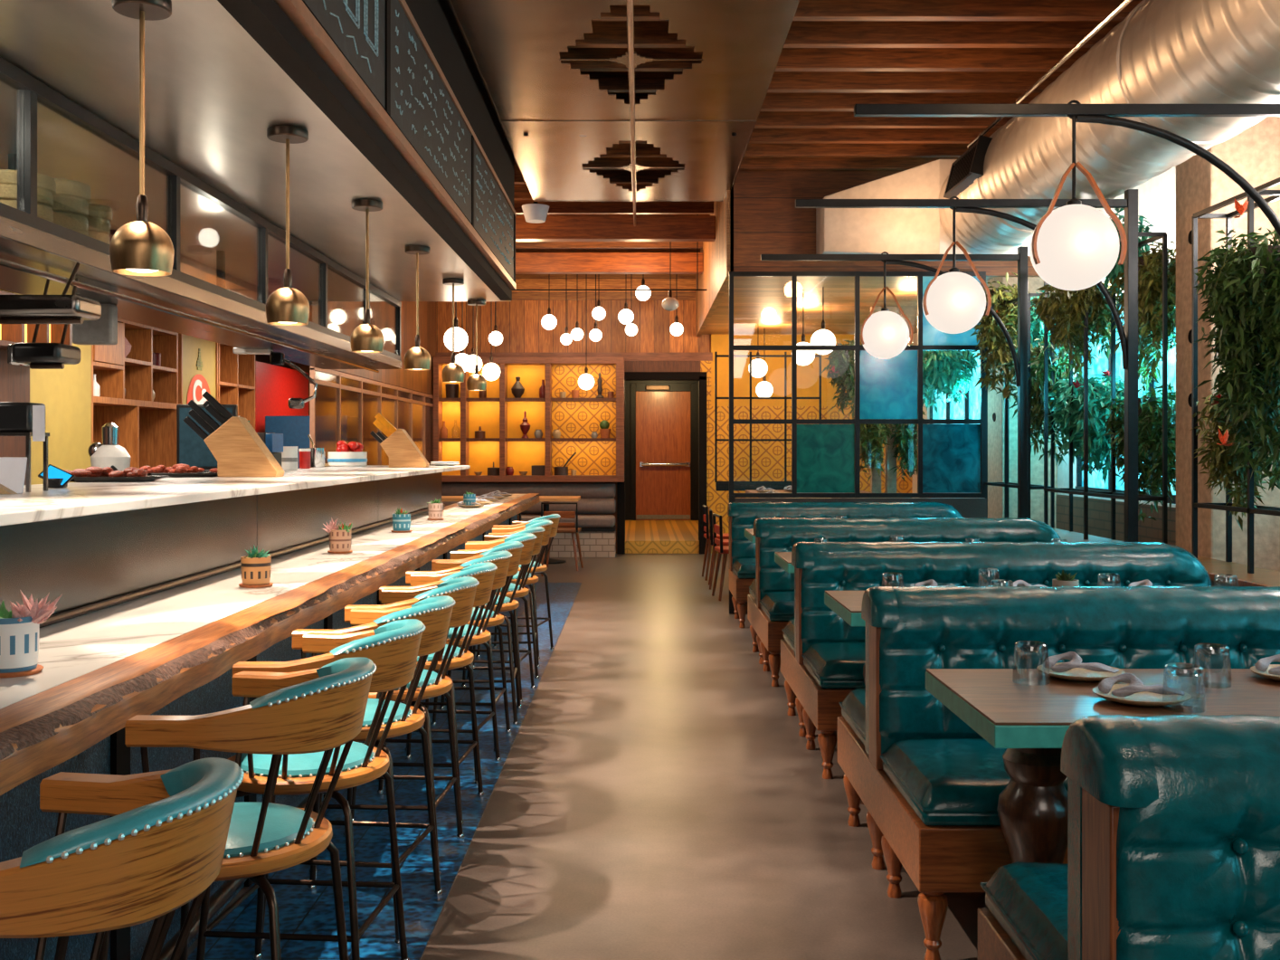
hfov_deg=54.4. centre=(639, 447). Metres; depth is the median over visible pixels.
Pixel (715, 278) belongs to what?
wall
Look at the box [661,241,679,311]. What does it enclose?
hanging bulb
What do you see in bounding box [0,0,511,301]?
ceiling
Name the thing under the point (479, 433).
lidded box
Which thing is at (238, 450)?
knife block
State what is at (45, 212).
basket
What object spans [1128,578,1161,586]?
napkin
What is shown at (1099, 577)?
tumbler
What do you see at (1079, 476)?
window
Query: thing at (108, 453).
kettle
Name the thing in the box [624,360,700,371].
trim
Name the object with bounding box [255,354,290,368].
wall
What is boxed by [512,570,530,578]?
cushion
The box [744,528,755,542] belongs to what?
dining table
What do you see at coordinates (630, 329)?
bulb
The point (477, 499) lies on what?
napkin
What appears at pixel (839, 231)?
wall
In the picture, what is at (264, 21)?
beam
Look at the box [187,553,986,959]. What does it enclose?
floor
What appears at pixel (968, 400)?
window
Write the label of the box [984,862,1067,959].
seat cushion
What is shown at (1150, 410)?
hanging plant
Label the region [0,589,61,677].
potted succulent
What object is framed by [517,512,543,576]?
dining chair
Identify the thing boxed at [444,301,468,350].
bulb
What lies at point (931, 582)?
napkin
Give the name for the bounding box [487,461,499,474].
lidded box
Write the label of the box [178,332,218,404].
poster
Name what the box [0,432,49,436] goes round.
shelf
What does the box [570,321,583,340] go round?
bulb
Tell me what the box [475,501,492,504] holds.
plate
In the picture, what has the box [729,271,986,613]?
screen
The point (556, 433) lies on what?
jar
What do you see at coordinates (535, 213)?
ceiling spotlight
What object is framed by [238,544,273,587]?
potted succulent
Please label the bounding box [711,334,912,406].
wall
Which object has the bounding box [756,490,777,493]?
plate
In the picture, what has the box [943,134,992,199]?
grille
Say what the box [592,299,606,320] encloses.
bulb
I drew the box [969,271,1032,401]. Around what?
hanging plant
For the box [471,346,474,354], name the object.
socket
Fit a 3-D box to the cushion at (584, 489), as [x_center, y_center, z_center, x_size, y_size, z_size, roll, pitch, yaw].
[-1.490,0.555,16.300,2.340,0.216,0.192,0,0,0]
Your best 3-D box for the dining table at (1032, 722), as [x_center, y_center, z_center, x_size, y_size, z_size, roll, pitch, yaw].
[1.673,1.004,3.090,1.777,0.792,0.674,0,0,0]
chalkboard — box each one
[302,0,385,108]
[389,0,471,223]
[473,141,513,280]
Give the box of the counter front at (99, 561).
[0,472,445,626]
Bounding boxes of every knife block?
[183,391,284,476]
[369,412,429,467]
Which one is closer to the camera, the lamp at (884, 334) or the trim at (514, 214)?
the lamp at (884, 334)
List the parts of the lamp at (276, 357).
arm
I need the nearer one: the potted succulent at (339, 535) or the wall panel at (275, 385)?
the potted succulent at (339, 535)
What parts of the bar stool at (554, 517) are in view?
leg, rail, seat, leg, leg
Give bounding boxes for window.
[929,350,972,424]
[1075,300,1175,503]
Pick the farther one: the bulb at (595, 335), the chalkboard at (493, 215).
the bulb at (595, 335)
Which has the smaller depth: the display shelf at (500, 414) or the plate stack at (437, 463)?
the plate stack at (437, 463)
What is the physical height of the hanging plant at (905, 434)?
0.895 m
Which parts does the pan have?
handle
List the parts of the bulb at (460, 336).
cord, bulb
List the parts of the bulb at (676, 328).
bulb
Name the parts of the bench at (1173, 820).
seat, panel, post, backrest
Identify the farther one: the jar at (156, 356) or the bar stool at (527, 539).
the jar at (156, 356)
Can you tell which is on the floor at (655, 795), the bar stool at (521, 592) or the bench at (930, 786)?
the bench at (930, 786)
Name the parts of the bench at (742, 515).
post, leg, leg, seat, backrest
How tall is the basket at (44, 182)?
0.050 m
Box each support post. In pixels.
[870,306,881,493]
[885,306,896,493]
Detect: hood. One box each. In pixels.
[0,294,101,320]
[11,342,81,364]
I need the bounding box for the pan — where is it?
[554,451,576,475]
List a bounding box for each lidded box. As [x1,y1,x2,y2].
[474,426,485,437]
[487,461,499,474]
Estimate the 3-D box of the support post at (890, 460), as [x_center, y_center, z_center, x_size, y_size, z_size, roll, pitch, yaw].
[2.662,-0.048,13.200,0.100,2.895,0.100,0,0,0]
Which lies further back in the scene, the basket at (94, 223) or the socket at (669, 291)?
the socket at (669, 291)
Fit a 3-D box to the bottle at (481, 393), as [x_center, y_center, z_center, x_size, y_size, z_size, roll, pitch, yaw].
[-2.057,-0.761,16.280,0.099,0.220,0.099,0,0,0]
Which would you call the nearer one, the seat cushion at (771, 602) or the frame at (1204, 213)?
the frame at (1204, 213)
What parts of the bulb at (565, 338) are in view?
bulb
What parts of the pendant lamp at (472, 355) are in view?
cord, bulb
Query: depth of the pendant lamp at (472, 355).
14.40 m
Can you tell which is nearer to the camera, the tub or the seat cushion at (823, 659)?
the seat cushion at (823, 659)
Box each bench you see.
[727,501,963,627]
[747,517,1061,686]
[780,541,1212,778]
[837,586,1279,959]
[977,714,1279,959]
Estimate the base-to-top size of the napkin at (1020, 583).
0.048 m
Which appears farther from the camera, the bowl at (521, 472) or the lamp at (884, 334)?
the bowl at (521, 472)
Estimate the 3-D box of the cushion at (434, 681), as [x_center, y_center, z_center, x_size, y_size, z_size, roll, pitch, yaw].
[-0.858,0.783,4.270,0.344,0.033,0.344,0,0,3]
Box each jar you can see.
[152,352,161,366]
[534,429,542,437]
[552,429,560,437]
[591,431,597,437]
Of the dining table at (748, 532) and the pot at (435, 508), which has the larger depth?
the dining table at (748, 532)
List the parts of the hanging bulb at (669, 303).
cord, bulb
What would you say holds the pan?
on the display shelf at (500, 414)
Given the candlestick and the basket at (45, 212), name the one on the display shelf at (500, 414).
the candlestick
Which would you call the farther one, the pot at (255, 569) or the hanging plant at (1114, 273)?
the hanging plant at (1114, 273)
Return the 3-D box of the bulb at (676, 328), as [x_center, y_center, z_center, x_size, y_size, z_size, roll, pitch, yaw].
[0.459,-2.000,15.600,0.170,1.200,0.168,0,0,0]
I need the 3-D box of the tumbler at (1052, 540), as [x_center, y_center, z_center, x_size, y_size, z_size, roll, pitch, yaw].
[2.330,0.556,6.920,0.092,0.102,0.092,0,0,0]
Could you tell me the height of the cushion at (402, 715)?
0.033 m
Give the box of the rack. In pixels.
[0,290,72,484]
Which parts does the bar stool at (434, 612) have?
leg, leg, rail, leg, seat, seat nail trim, nail trim, leg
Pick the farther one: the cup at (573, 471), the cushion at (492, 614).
the cup at (573, 471)
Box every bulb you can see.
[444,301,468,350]
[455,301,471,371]
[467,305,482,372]
[482,301,500,380]
[488,301,502,345]
[541,307,556,330]
[560,326,571,344]
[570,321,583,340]
[578,366,594,389]
[589,274,602,341]
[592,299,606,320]
[618,302,633,324]
[625,320,637,335]
[635,278,650,301]
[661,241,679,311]
[670,315,682,335]
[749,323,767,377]
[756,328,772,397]
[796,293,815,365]
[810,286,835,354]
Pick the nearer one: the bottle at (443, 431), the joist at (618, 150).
the joist at (618, 150)
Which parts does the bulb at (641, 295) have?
bulb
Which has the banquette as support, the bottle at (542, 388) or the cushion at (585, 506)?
the cushion at (585, 506)
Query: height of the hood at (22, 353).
0.070 m
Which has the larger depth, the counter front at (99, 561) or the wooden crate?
the wooden crate
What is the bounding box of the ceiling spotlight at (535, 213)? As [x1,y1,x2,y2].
[521,201,549,223]
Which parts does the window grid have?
sill panel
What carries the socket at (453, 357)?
attached to the pendant lamp at (452, 372)
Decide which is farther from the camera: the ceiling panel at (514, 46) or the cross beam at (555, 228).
the cross beam at (555, 228)
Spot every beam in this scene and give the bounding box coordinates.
[217,0,511,300]
[405,0,514,208]
[515,215,715,241]
[515,252,703,274]
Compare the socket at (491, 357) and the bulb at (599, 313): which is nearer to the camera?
the socket at (491, 357)
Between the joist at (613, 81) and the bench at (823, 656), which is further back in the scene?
the joist at (613, 81)
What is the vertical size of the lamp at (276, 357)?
0.400 m
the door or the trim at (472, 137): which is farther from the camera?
the door
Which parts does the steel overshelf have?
shelf rail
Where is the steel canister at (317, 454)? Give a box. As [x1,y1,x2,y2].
[306,434,324,466]
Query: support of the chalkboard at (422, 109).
attached to the ceiling beam at (436, 20)
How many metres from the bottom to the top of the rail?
0.957 m
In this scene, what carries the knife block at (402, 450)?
on the countertop at (78, 498)
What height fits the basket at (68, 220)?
0.060 m
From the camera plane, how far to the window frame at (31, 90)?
5.16 m
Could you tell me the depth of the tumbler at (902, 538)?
7.20 m
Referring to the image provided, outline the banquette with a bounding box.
[441,482,616,557]
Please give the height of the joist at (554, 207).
0.270 m
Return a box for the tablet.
[37,464,74,487]
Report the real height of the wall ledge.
0.800 m
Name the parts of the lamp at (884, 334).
stem, globe, arm, post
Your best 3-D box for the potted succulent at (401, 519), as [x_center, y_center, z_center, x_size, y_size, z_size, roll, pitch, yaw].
[-1.359,0.409,7.096,0.120,0.142,0.122,0,0,0]
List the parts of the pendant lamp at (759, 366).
bulb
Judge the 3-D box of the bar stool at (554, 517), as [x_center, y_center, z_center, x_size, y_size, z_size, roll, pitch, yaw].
[-0.801,0.923,8.443,0.524,0.945,0.532,0,0,10]
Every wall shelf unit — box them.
[91,318,178,468]
[218,342,255,429]
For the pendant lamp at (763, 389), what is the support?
hanging from the ceiling at (763, 301)
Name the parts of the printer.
stand leg, stand leg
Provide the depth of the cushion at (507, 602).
6.40 m
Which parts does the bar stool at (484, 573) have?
leg, leg, rail, seat, leg, leg, nail trim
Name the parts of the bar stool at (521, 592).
leg, leg, rail, seat, leg, leg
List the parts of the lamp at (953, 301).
stem, globe, arm, post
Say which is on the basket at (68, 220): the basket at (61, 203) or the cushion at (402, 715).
the basket at (61, 203)
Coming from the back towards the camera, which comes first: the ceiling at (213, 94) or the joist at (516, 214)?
the joist at (516, 214)
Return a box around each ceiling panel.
[447,0,799,121]
[500,121,756,201]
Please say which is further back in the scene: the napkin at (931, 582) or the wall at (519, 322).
the wall at (519, 322)
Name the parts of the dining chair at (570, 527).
leg, backrest, frame, seat, leg, leg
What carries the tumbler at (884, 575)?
on the dining table at (847, 604)
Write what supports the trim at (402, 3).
attached to the wall
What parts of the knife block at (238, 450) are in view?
knife handle, knife handle, knife handle, knife handle, knife handle, knife handle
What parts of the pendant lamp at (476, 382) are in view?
rod, lamp shade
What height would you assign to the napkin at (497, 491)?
0.048 m
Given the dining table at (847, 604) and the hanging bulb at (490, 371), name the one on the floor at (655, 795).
the dining table at (847, 604)
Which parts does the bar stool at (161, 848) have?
nail trim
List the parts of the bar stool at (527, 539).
leg, leg, rail, seat, leg, leg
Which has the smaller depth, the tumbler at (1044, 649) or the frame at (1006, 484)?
the tumbler at (1044, 649)
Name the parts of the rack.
light panel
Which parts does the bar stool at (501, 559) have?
leg, rail, seat, leg, leg, nail trim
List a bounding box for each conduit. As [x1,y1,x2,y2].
[626,0,635,226]
[967,0,1132,148]
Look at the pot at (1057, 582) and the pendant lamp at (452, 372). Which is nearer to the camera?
the pot at (1057, 582)
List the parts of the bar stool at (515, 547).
leg, rail, seat, leg, leg, nail trim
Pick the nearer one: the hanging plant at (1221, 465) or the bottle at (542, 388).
the hanging plant at (1221, 465)
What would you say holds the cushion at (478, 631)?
on the bar stool at (501, 559)
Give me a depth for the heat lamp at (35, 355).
4.63 m
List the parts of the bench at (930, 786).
leg, seat, panel, leg, post, leg, leg, seat, backrest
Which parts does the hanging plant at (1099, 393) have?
planter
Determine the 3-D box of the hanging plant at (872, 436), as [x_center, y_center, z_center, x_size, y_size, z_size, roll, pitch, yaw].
[2.384,-0.024,12.941,0.511,0.781,0.643,0,0,0]
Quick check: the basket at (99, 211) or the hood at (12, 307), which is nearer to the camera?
the hood at (12, 307)
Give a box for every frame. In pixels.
[0,56,401,360]
[625,380,698,520]
[984,293,1054,527]
[1043,232,1167,543]
[1191,177,1279,573]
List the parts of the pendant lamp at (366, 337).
rod, lamp shade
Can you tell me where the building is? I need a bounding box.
[1097,361,1175,493]
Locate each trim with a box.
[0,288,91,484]
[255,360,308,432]
[274,0,516,289]
[383,0,390,115]
[398,0,516,216]
[436,352,712,360]
[470,134,474,227]
[512,274,695,300]
[513,214,515,282]
[616,371,706,553]
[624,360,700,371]
[700,360,711,553]
[1056,493,1175,545]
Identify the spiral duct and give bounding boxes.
[938,0,1279,254]
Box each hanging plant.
[820,340,862,418]
[851,414,895,482]
[889,406,927,483]
[910,343,978,412]
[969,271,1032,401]
[1001,331,1083,464]
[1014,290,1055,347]
[1028,279,1121,376]
[1048,369,1124,483]
[1099,375,1175,522]
[1103,208,1153,301]
[1108,240,1175,399]
[1191,386,1279,531]
[1194,199,1279,492]
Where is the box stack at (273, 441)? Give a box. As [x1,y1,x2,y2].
[256,432,283,465]
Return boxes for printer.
[0,402,49,492]
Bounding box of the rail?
[511,214,707,290]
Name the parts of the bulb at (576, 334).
bulb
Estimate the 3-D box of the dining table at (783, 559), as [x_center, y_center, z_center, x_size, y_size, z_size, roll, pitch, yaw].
[1.673,1.004,6.940,1.777,0.792,0.674,0,0,0]
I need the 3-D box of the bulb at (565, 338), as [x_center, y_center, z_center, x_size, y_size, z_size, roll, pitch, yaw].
[-0.924,-1.943,15.600,0.147,1.313,0.146,0,0,0]
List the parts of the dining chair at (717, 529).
leg, backrest, frame, seat, leg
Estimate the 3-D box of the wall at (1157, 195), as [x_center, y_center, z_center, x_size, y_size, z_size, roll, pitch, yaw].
[3.700,-0.800,6.750,0.200,4.400,19.500,0,0,0]
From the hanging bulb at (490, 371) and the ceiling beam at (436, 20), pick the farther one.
the hanging bulb at (490, 371)
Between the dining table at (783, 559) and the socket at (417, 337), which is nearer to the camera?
the dining table at (783, 559)
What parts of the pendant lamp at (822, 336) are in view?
cord, bulb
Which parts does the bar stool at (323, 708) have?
leg, leg, rail, leg, seat nail trim, seat, nail trim, leg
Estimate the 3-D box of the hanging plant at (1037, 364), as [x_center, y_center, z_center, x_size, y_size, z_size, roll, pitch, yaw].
[3.100,-0.373,9.485,0.609,1.024,0.774,0,0,-10]
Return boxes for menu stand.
[0,456,27,493]
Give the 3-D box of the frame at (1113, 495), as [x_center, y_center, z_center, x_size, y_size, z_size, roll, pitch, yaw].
[3.010,-0.336,8.150,0.202,1.871,1.622,0,0,0]
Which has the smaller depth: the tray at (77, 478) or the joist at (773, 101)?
the tray at (77, 478)
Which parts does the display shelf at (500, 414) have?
panel, panel, panel, panel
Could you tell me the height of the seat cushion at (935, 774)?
0.079 m
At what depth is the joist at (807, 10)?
6.78 m
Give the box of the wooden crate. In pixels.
[531,464,544,475]
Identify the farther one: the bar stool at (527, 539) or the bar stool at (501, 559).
the bar stool at (527, 539)
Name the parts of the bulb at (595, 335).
cord, bulb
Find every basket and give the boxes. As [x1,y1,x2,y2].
[0,169,56,195]
[0,183,53,208]
[0,199,53,222]
[51,193,88,217]
[53,210,87,232]
[54,178,90,202]
[86,216,110,234]
[87,203,112,222]
[87,230,109,244]
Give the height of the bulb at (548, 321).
1.120 m
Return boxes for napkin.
[457,501,481,505]
[475,496,488,501]
[476,494,496,499]
[484,492,503,496]
[492,490,508,494]
[756,485,775,490]
[914,578,948,586]
[1013,579,1047,587]
[1048,651,1118,673]
[1098,673,1185,696]
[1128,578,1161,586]
[1254,654,1279,674]
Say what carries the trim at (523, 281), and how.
attached to the wall at (519, 322)
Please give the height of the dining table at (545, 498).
0.800 m
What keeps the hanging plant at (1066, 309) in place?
hanging from the frame at (1113, 495)
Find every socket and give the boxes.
[135,194,148,221]
[283,268,292,287]
[363,309,370,323]
[415,334,419,346]
[451,352,455,362]
[454,316,458,327]
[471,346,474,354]
[474,364,478,373]
[489,354,493,362]
[668,288,672,297]
[801,332,805,341]
[821,319,824,329]
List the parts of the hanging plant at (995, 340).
planter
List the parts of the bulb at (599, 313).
bulb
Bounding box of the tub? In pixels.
[299,448,311,468]
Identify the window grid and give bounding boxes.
[714,351,821,491]
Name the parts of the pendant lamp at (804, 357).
cord, bulb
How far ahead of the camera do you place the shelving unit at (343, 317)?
13.17 m
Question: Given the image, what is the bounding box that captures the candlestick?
[596,371,604,398]
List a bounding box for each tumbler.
[814,537,829,541]
[881,572,904,587]
[889,534,904,541]
[964,537,980,542]
[977,568,999,587]
[989,578,1013,586]
[1012,640,1049,684]
[1051,538,1067,542]
[1097,572,1120,587]
[1162,662,1205,712]
[1192,643,1231,688]
[1213,573,1238,586]
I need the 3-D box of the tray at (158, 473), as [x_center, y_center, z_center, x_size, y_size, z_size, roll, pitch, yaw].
[-2.366,0.136,6.364,0.538,0.022,0.344,0,0,0]
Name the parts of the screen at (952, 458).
corner post, pane, screen frame, pane, pane, pane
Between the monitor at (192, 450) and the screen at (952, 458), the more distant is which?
the screen at (952, 458)
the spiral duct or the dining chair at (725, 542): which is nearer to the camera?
the spiral duct
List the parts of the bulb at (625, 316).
bulb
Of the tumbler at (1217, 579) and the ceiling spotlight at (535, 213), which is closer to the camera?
the tumbler at (1217, 579)
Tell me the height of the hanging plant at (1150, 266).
0.989 m
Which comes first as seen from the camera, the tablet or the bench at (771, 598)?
the tablet
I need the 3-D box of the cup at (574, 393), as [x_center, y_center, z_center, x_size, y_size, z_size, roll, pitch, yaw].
[-0.843,-0.703,16.280,0.099,0.104,0.099,0,0,0]
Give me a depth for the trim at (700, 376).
16.40 m
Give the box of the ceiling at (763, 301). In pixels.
[701,276,995,334]
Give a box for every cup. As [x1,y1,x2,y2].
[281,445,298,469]
[559,391,566,398]
[571,389,578,398]
[571,469,576,474]
[607,391,614,398]
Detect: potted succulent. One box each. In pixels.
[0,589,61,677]
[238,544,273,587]
[322,517,352,553]
[390,507,412,532]
[426,497,443,520]
[463,491,475,505]
[1052,569,1079,587]
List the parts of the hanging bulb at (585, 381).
bulb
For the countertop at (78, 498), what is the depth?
4.47 m
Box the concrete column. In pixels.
[987,276,1057,528]
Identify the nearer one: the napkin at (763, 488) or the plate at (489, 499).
the plate at (489, 499)
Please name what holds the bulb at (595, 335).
hanging from the ceiling
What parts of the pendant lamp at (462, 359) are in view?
cord, bulb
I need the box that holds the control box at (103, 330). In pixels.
[72,303,117,344]
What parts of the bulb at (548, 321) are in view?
bulb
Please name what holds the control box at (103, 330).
attached to the steel overshelf
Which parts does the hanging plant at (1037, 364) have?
planter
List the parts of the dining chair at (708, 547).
leg, frame, leg, seat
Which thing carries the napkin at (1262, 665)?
on the plate at (1265, 674)
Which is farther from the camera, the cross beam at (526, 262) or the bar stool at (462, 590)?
the cross beam at (526, 262)
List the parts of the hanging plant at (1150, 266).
planter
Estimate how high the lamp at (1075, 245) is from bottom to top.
2.084 m
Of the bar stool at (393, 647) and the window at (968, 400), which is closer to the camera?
the bar stool at (393, 647)
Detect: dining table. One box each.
[441,495,477,501]
[530,495,580,564]
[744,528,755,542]
[745,490,872,493]
[774,551,796,697]
[824,590,865,805]
[925,668,1279,862]
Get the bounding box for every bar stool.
[0,757,244,959]
[98,657,376,959]
[196,618,425,959]
[262,595,455,946]
[308,576,479,875]
[350,561,497,824]
[378,550,511,785]
[404,540,523,752]
[430,532,536,725]
[445,526,544,701]
[465,519,553,679]
[475,513,560,659]
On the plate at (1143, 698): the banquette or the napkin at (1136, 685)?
the napkin at (1136, 685)
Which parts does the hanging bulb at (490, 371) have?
bulb, cord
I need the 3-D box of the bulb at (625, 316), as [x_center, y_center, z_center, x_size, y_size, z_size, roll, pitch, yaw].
[-0.176,-2.074,15.600,0.193,1.052,0.191,0,0,0]
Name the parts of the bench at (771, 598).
seat, leg, panel, post, leg, leg, leg, seat, backrest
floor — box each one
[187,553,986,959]
[625,520,724,553]
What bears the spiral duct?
hanging from the ceiling
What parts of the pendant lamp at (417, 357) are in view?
rod, lamp shade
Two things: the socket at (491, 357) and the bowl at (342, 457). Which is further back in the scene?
the socket at (491, 357)
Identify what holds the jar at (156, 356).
on the wall shelf unit at (147, 428)
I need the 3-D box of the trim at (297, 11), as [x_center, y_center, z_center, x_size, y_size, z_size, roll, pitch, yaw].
[-1.020,-1.288,3.475,0.060,0.045,12.950,0,0,0]
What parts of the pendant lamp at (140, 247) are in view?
rod, lamp shade, bulb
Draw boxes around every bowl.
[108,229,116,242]
[327,440,367,466]
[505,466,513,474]
[519,471,527,474]
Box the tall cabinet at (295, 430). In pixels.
[265,416,357,468]
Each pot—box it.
[0,616,39,673]
[240,555,271,585]
[329,529,350,551]
[392,513,410,530]
[428,502,443,518]
[599,419,610,437]
[1052,578,1079,587]
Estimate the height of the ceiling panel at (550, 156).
0.403 m
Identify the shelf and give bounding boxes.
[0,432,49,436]
[432,356,624,482]
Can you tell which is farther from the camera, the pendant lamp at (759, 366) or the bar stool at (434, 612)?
the pendant lamp at (759, 366)
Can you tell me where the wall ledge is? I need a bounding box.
[1052,527,1279,587]
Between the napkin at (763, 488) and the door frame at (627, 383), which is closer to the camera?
the napkin at (763, 488)
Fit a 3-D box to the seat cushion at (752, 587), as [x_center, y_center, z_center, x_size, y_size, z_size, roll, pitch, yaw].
[1.724,0.928,8.351,1.937,0.079,0.567,0,0,0]
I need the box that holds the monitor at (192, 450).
[176,404,237,471]
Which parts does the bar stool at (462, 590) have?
leg, leg, seat, rail, seat nail trim, leg, leg, nail trim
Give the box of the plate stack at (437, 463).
[430,461,459,465]
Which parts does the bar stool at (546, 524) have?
leg, rail, seat, leg, leg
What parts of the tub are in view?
lid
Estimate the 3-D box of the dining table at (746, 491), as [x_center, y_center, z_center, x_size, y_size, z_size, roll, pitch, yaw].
[1.775,0.930,13.050,1.250,0.940,1.100,0,0,0]
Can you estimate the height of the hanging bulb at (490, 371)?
1.823 m
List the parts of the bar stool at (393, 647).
leg, leg, seat nail trim, seat, rail, leg, nail trim, leg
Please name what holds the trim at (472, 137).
on the trim at (297, 11)
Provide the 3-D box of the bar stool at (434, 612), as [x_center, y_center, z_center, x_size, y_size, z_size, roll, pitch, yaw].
[-0.816,0.923,3.715,0.524,0.945,0.532,0,0,7]
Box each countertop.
[0,464,470,526]
[0,493,540,959]
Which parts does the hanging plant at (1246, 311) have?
planter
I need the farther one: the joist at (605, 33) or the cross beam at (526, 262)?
the cross beam at (526, 262)
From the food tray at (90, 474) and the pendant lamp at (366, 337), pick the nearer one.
the food tray at (90, 474)
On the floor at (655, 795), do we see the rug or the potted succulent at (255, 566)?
the rug
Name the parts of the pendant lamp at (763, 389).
bulb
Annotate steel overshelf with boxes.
[0,153,401,372]
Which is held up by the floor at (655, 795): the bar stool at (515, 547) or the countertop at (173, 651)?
the countertop at (173, 651)
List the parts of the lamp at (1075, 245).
arm, stem, globe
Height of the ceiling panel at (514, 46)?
0.403 m
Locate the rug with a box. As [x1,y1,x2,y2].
[187,582,581,959]
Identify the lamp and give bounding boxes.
[0,261,101,323]
[7,277,81,369]
[109,0,174,276]
[232,347,317,408]
[265,124,309,325]
[350,199,384,352]
[403,245,431,369]
[441,277,464,382]
[466,299,486,390]
[760,246,1027,518]
[795,189,1137,541]
[853,99,1279,290]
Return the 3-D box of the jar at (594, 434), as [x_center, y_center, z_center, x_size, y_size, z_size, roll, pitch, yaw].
[-0.595,-0.169,16.280,0.084,0.084,0.084,0,0,0]
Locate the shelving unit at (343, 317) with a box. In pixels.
[308,301,436,467]
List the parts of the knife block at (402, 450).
knife handle, knife handle, knife handle, knife handle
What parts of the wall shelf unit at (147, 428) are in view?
cupboard door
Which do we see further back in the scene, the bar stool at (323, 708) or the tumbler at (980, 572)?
the tumbler at (980, 572)
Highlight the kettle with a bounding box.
[87,422,130,471]
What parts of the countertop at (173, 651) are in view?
foot rail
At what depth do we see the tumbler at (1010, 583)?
4.77 m
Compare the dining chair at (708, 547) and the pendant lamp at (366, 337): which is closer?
the pendant lamp at (366, 337)
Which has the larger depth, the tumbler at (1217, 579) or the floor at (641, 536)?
the floor at (641, 536)
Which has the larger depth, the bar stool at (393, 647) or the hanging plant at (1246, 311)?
the hanging plant at (1246, 311)
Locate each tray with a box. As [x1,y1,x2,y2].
[64,465,168,482]
[70,474,168,482]
[139,463,217,476]
[147,471,217,476]
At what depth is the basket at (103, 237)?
5.04 m
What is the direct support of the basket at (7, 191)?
on the basket at (45, 212)
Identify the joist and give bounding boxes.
[514,157,677,183]
[514,183,652,199]
[514,199,713,214]
[515,241,702,248]
[515,248,700,252]
[516,214,710,215]
[559,47,1090,71]
[567,20,1121,47]
[580,71,1063,92]
[581,157,958,170]
[591,0,1142,20]
[599,143,968,157]
[607,92,1041,111]
[618,128,998,143]
[754,111,1013,128]
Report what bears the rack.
on the countertop
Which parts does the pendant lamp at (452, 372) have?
rod, lamp shade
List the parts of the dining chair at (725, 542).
leg, frame, leg, seat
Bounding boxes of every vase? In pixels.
[445,383,458,398]
[511,376,524,398]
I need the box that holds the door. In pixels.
[630,382,698,520]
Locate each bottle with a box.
[93,374,100,396]
[440,421,447,437]
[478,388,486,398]
[539,379,544,398]
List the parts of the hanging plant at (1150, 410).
planter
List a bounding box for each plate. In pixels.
[456,503,483,507]
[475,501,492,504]
[483,498,499,502]
[493,493,511,496]
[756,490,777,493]
[1036,662,1125,682]
[1092,683,1191,706]
[1250,663,1279,681]
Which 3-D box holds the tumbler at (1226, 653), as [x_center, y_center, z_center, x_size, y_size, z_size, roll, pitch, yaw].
[1.465,0.556,3.190,0.092,0.102,0.092,0,0,0]
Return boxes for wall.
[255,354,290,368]
[290,300,729,553]
[695,187,733,336]
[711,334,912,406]
[711,406,912,533]
[730,170,1039,276]
[734,497,986,614]
[815,159,1030,255]
[912,165,1175,507]
[1175,116,1279,571]
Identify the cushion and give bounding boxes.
[223,802,312,857]
[239,740,373,777]
[361,698,411,727]
[394,669,440,690]
[417,644,463,661]
[441,482,615,498]
[441,498,615,513]
[446,624,481,638]
[470,606,493,619]
[485,594,510,605]
[491,582,520,592]
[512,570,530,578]
[517,514,615,527]
[518,560,540,568]
[731,557,755,572]
[749,578,755,593]
[760,591,794,613]
[783,618,794,643]
[802,642,865,677]
[841,688,865,733]
[881,738,1067,811]
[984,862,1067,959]
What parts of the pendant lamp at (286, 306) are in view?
rod, lamp shade, bulb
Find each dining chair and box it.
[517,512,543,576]
[540,502,583,570]
[701,504,729,580]
[708,508,729,589]
[711,512,729,600]
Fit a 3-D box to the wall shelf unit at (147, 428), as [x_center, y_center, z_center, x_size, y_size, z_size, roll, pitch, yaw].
[-4.405,-0.300,10.421,0.430,1.500,1.784,0,0,0]
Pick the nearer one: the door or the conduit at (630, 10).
the conduit at (630, 10)
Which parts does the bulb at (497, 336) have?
bulb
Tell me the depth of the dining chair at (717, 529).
11.47 m
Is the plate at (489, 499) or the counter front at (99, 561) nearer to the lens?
the counter front at (99, 561)
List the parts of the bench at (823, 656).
seat, leg, panel, post, leg, leg, leg, seat, backrest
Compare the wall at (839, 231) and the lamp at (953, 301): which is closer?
the lamp at (953, 301)
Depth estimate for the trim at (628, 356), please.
16.44 m
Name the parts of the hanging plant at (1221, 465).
planter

